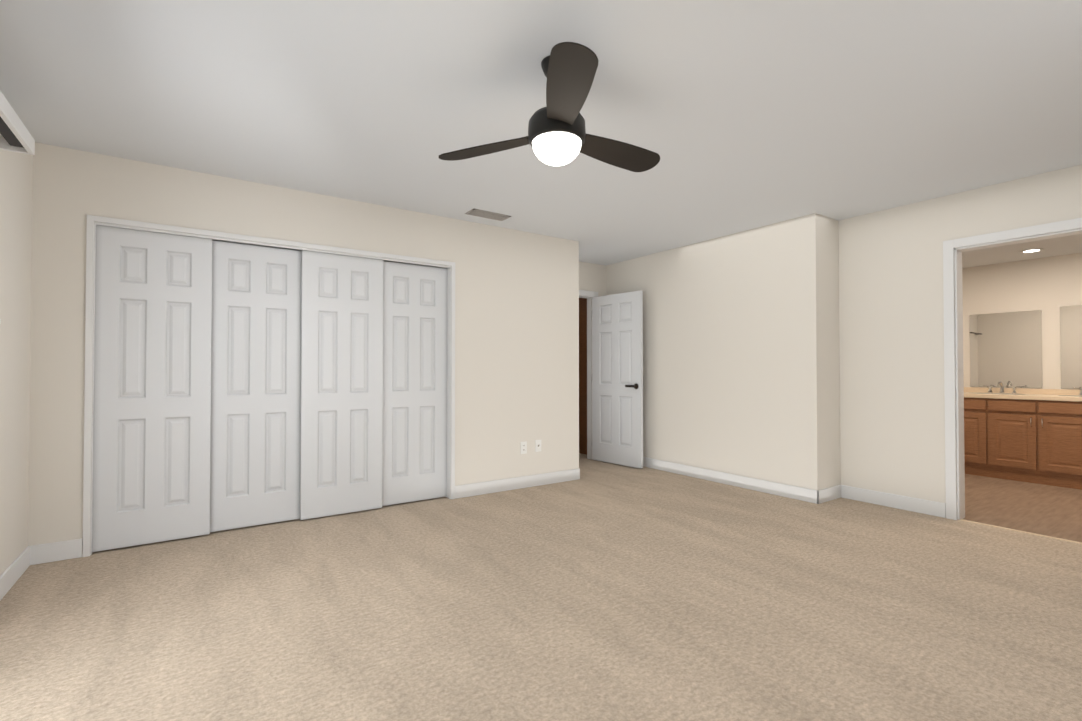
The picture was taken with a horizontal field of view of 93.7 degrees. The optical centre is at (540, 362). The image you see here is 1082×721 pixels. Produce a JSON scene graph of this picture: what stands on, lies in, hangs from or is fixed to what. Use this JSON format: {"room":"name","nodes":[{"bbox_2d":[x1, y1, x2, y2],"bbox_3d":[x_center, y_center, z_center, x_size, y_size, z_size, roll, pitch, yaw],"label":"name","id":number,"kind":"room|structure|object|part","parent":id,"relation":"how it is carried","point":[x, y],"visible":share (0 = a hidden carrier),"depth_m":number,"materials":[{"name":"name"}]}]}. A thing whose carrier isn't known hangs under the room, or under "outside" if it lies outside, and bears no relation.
{"room":"empty bedroom","nodes":[
{"label":"empty bedroom","id":0,"kind":"room"},
{"bbox_2d":[0,149,32,575],"bbox_3d":[-1.596,-0.088,0.855,0.120,2.440,6.610,1,-1,-34],"label":"wall","id":1,"kind":"structure","parent":0,"point":[16,188],"depth_m":2.67,"materials":[{"name":"white paint"}]},
{"bbox_2d":[0,91,34,154],"bbox_3d":[-1.593,0.003,1.068,0.124,2.225,3.320,1,-1,-34],"label":"blind valance","id":2,"kind":"object","parent":1,"relation":"attached to","point":[15,135],"visible":1,"depth_m":2.29,"materials":[{"name":"white"}]},
{"bbox_2d":[0,545,35,600],"bbox_3d":[-2.630,1.099,2.464,0.013,0.110,1.080,1,-1,-34],"label":"baseboard","id":3,"kind":"structure","parent":1,"relation":"attached to","point":[15,570],"depth_m":2.68,"materials":[{"name":"white wood"}]},
{"bbox_2d":[28,142,578,551],"bbox_3d":[-1.310,-0.043,4.112,4.037,2.440,0.120,1,-1,-34],"label":"wall","id":4,"kind":"structure","parent":0,"point":[516,337],"depth_m":3.90,"materials":[{"name":"white paint"}]},
{"bbox_2d":[92,225,211,551],"bbox_3d":[-2.490,0.156,3.276,0.598,1.994,0.036,1,-1,-34],"label":"closet door","id":5,"kind":"structure","parent":4,"relation":"in","point":[152,396],"depth_m":3.25,"materials":[{"name":"white wood"}]},
{"bbox_2d":[210,241,301,531],"bbox_3d":[-2.036,0.161,3.640,0.598,1.994,0.036,1,-1,-34],"label":"closet door","id":6,"kind":"structure","parent":4,"relation":"in","point":[255,390],"depth_m":3.62,"materials":[{"name":"white wood"}]},
{"bbox_2d":[82,215,454,556],"bbox_3d":[-1.779,0.145,3.778,2.414,2.054,0.136,1,-1,-34],"label":"trim","id":7,"kind":"structure","parent":4,"relation":"attached to","point":[93,221],"depth_m":3.35,"materials":[{"name":"white wood"}]},
{"bbox_2d":[300,250,382,519],"bbox_3d":[-1.533,0.165,3.932,0.598,1.994,0.036,1,-1,-34],"label":"closet door","id":8,"kind":"structure","parent":4,"relation":"in","point":[341,383],"depth_m":3.90,"materials":[{"name":"white wood"}]},
{"bbox_2d":[382,261,447,505],"bbox_3d":[-1.080,0.170,4.296,0.598,1.994,0.036,1,-1,-34],"label":"closet door","id":9,"kind":"structure","parent":4,"relation":"in","point":[414,437],"depth_m":4.28,"materials":[{"name":"white wood"}]},
{"bbox_2d":[455,468,579,498],"bbox_3d":[-0.174,1.131,4.797,1.397,0.110,0.016,1,-1,-34],"label":"baseboard","id":10,"kind":"structure","parent":4,"relation":"attached to","point":[467,490],"depth_m":4.74,"materials":[{"name":"white wood"}]},
{"bbox_2d":[520,441,526,453],"bbox_3d":[-0.164,0.806,4.809,0.070,0.114,0.008,1,-1,-34],"label":"outlet","id":11,"kind":"object","parent":4,"relation":"attached to","point":[523,447],"visible":1,"depth_m":4.80,"materials":[{"name":"white plastic"}]},
{"bbox_2d":[535,440,540,451],"bbox_3d":[-0.025,0.803,4.903,0.070,0.114,0.010,1,-1,-34],"label":"outlet","id":12,"kind":"object","parent":4,"relation":"attached to","point":[537,445],"visible":1,"depth_m":4.90,"materials":[{"name":"white plastic"}]},
{"bbox_2d":[0,453,1081,720],"bbox_3d":[0.325,1.190,2.889,5.609,0.060,7.820,1,-1,-34],"label":"floor carpet","id":13,"kind":"object","parent":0,"point":[602,591],"visible":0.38,"depth_m":2.30,"materials":[{"name":"beige carpet"}]},
{"bbox_2d":[0,0,1081,265],"bbox_3d":[1.475,-1.319,3.712,8.397,0.100,7.820,1,-1,-34],"label":"ceiling","id":14,"kind":"structure","parent":0,"point":[742,114],"depth_m":2.47,"materials":[{"name":"white paint"}]},
{"bbox_2d":[465,209,510,220],"bbox_3d":[-0.448,-1.254,4.320,0.360,0.012,0.160,1,-1,-34],"label":"ceiling vent","id":15,"kind":"object","parent":14,"relation":"in","point":[487,214],"visible":1,"depth_m":4.30,"materials":[{"name":"grey metal"}]},
{"bbox_2d":[439,42,659,171],"bbox_3d":[0.176,-1.071,2.260,0.948,0.434,1.070,1,-1,-34],"label":"ceiling fan","id":16,"kind":"object","parent":14,"relation":"hanging from","point":[557,135],"visible":1,"depth_m":2.10,"materials":[{"name":"black"}]},
{"bbox_3d":[-0.250,-0.983,2.336,0.505,0.006,0.160,0,12,26],"label":"blade","id":17,"kind":"part","parent":16,"relation":"part of","materials":[{"name":"grey"}]},
{"bbox_3d":[0.068,-0.901,2.183,0.212,0.092,0.212,1,-1,-34],"label":"globe","id":18,"kind":"part","parent":16,"relation":"part of"},
{"bbox_3d":[0.068,-1.005,2.184,0.248,0.120,0.248,1,-1,-34],"label":"motor","id":19,"kind":"part","parent":16,"relation":"part of","materials":[{"name":"black metal"}]},
{"bbox_3d":[0.095,-0.990,1.833,0.160,0.006,0.505,13,-2,-4],"label":"blade","id":20,"kind":"part","parent":16,"relation":"part of","materials":[{"name":"grey"}]},
{"bbox_3d":[0.359,-0.982,2.384,0.505,0.006,0.160,1,-14,-34],"label":"blade","id":21,"kind":"part","parent":16,"relation":"part of","materials":[{"name":"grey"}]},
{"bbox_2d":[579,261,606,296],"bbox_3d":[0.364,-0.015,6.169,1.050,2.440,0.120,1,-1,-34],"label":"wall","id":22,"kind":"structure","parent":0,"point":[592,277],"depth_m":6.31,"materials":[{"name":"white paint"}]},
{"bbox_2d":[579,290,597,459],"bbox_3d":[0.315,0.159,6.124,0.880,2.090,0.136,1,-1,-34],"label":"door frame","id":23,"kind":"structure","parent":22,"relation":"attached to","point":[589,295],"depth_m":6.34,"materials":[{"name":"white wood"}]},
{"bbox_2d":[592,290,642,468],"bbox_3d":[0.890,0.191,5.990,0.126,2.000,0.754,1,-1,-40],"label":"hall door","id":24,"kind":"structure","parent":22,"relation":"in","point":[617,367],"depth_m":5.95,"materials":[{"name":"white wood"}]},
{"bbox_2d":[579,213,840,490],"bbox_3d":[1.402,-0.017,6.008,0.540,2.440,3.920,1,-1,-34],"label":"wall","id":25,"kind":"structure","parent":0,"point":[741,365],"depth_m":4.81,"materials":[{"name":"white paint"}]},
{"bbox_2d":[643,457,823,503],"bbox_3d":[1.570,1.138,5.311,0.013,0.110,2.633,1,-1,-34],"label":"baseboard","id":26,"kind":"structure","parent":25,"relation":"attached to","point":[794,492],"depth_m":4.81,"materials":[{"name":"white wood"}]},
{"bbox_2d":[824,485,843,501],"bbox_3d":[2.475,1.125,4.343,0.360,0.110,0.013,1,-1,-34],"label":"baseboard","id":27,"kind":"structure","parent":25,"relation":"attached to","point":[835,492],"depth_m":4.37,"materials":[{"name":"white wood"}]},
{"bbox_2d":[838,165,1081,502],"bbox_3d":[3.787,-0.060,2.902,0.120,2.440,3.899,1,-1,-34],"label":"wall","id":28,"kind":"structure","parent":0,"point":[891,353],"depth_m":4.06,"materials":[{"name":"white paint"}]},
{"bbox_2d":[844,485,945,517],"bbox_3d":[2.843,1.122,4.145,0.013,0.110,0.758,1,-1,-34],"label":"baseboard","id":29,"kind":"structure","parent":28,"relation":"attached to","point":[934,508],"depth_m":4.09,"materials":[{"name":"white wood"}]},
{"bbox_2d":[943,218,1081,519],"bbox_3d":[3.408,0.120,3.456,0.156,2.095,1.034,1,-1,-34],"label":"door frame","id":30,"kind":"structure","parent":28,"relation":"attached to","point":[954,249],"depth_m":3.80,"materials":[{"name":"white wood"}]},
{"bbox_2d":[962,253,1081,389],"bbox_3d":[3.685,-0.056,3.160,0.004,2.440,4.440,1,-1,-34],"label":"wall","id":31,"kind":"structure","parent":0,"point":[1048,287],"depth_m":3.52,"materials":[{"name":"white paint"}]},
{"bbox_2d":[969,310,1041,387],"bbox_3d":[5.112,-0.141,5.596,0.006,0.825,0.600,1,-1,-34],"label":"mirror","id":32,"kind":"object","parent":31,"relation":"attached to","point":[1006,349],"visible":1,"depth_m":5.58,"materials":[{"name":"white mirror"}]},
{"bbox_2d":[964,387,1081,396],"bbox_3d":[5.615,0.297,4.841,0.020,0.056,3.596,1,-1,-34],"label":"backsplash","id":33,"kind":"structure","parent":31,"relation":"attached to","point":[966,389],"depth_m":5.45,"materials":[{"name":"beige stone"}]},
{"bbox_2d":[1060,305,1081,388],"bbox_3d":[5.598,-0.160,4.886,0.006,0.845,0.840,1,-1,-34],"label":"mirror","id":34,"kind":"object","parent":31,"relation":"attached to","point":[1071,342],"visible":1,"depth_m":5.17,"materials":[{"name":"white mirror"}]},
{"bbox_2d":[962,234,1081,267],"bbox_3d":[4.739,-1.196,3.899,2.560,0.140,4.200,1,-1,-34],"label":"ceiling","id":35,"kind":"structure","parent":0,"point":[1063,245],"depth_m":5.07,"materials":[{"name":"white paint"}]},
{"bbox_2d":[1020,248,1043,252],"bbox_3d":[4.854,-1.107,5.020,0.170,0.007,0.170,1,-1,-34],"label":"recessed light","id":36,"kind":"object","parent":35,"relation":"in","point":[1031,250],"visible":1,"depth_m":5.00,"materials":[{"name":"white"}]},
{"bbox_2d":[963,474,1081,541],"bbox_3d":[4.744,1.204,3.869,2.788,0.060,4.440,1,-1,-34],"label":"floor","id":37,"kind":"structure","parent":0,"point":[1050,510],"depth_m":4.15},
{"bbox_2d":[957,519,1081,543],"bbox_3d":[3.369,1.164,3.415,0.030,0.006,0.904,1,-1,-34],"label":"threshold","id":38,"kind":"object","parent":37,"relation":"on","point":[1066,540],"depth_m":3.49,"materials":[{"name":"beige"}]},
{"bbox_2d":[964,397,1081,489],"bbox_3d":[5.379,0.774,4.672,0.592,0.820,3.596,1,-1,-34],"label":"bathroom vanity","id":39,"kind":"object","parent":37,"relation":"on","point":[1025,435],"depth_m":5.04,"materials":[{"name":"brown wood"}]},
{"bbox_3d":[4.540,0.445,5.440,0.020,0.100,0.360,1,-1,-34],"label":"drawer","id":40,"kind":"part","parent":39,"relation":"part of","materials":[{"name":"brown wood"}]},
{"bbox_3d":[4.540,0.790,5.435,0.020,0.530,0.360,1,-1,-34],"label":"door","id":41,"kind":"part","parent":39,"relation":"part of","materials":[{"name":"brown wood"}]},
{"bbox_3d":[4.755,0.441,5.127,0.020,0.100,0.360,1,-1,-34],"label":"drawer","id":42,"kind":"part","parent":39,"relation":"part of","materials":[{"name":"brown wood"}]},
{"bbox_3d":[4.755,0.786,5.122,0.020,0.530,0.360,1,-1,-34],"label":"door","id":43,"kind":"part","parent":39,"relation":"part of","materials":[{"name":"brown wood"}]},
{"bbox_2d":[964,393,1081,400],"bbox_3d":[5.387,0.342,4.684,0.571,0.040,3.596,1,-1,-34],"label":"countertop","id":44,"kind":"structure","parent":39,"relation":"on","point":[1047,396],"depth_m":5.14,"materials":[{"name":"beige stone"}]},
{"bbox_2d":[977,393,1022,394],"bbox_3d":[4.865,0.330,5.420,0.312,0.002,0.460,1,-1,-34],"label":"sink","id":45,"kind":"object","parent":44,"relation":"in","point":[977,393],"depth_m":5.43,"materials":[{"name":"beige ceramic"}]},
{"bbox_2d":[997,381,1004,392],"bbox_3d":[4.981,0.268,5.500,0.166,0.132,0.048,1,-1,-34],"label":"faucet","id":46,"kind":"object","parent":44,"relation":"on","point":[999,383],"depth_m":5.52,"materials":[{"name":"silver metal"}]},
{"bbox_2d":[1059,395,1081,396],"bbox_3d":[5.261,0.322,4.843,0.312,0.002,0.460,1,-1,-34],"label":"sink","id":47,"kind":"object","parent":44,"relation":"in","point":[1059,395],"depth_m":5.00,"materials":[{"name":"beige stone"}]},
{"bbox_3d":[4.970,0.436,4.813,0.020,0.100,0.360,1,-1,-34],"label":"drawer","id":48,"kind":"part","parent":39,"relation":"part of","materials":[{"name":"brown wood"}]},
{"bbox_3d":[4.970,0.781,4.809,0.020,0.530,0.360,1,-1,-34],"label":"door","id":49,"kind":"part","parent":39,"relation":"part of","materials":[{"name":"brown wood"}]}
]}

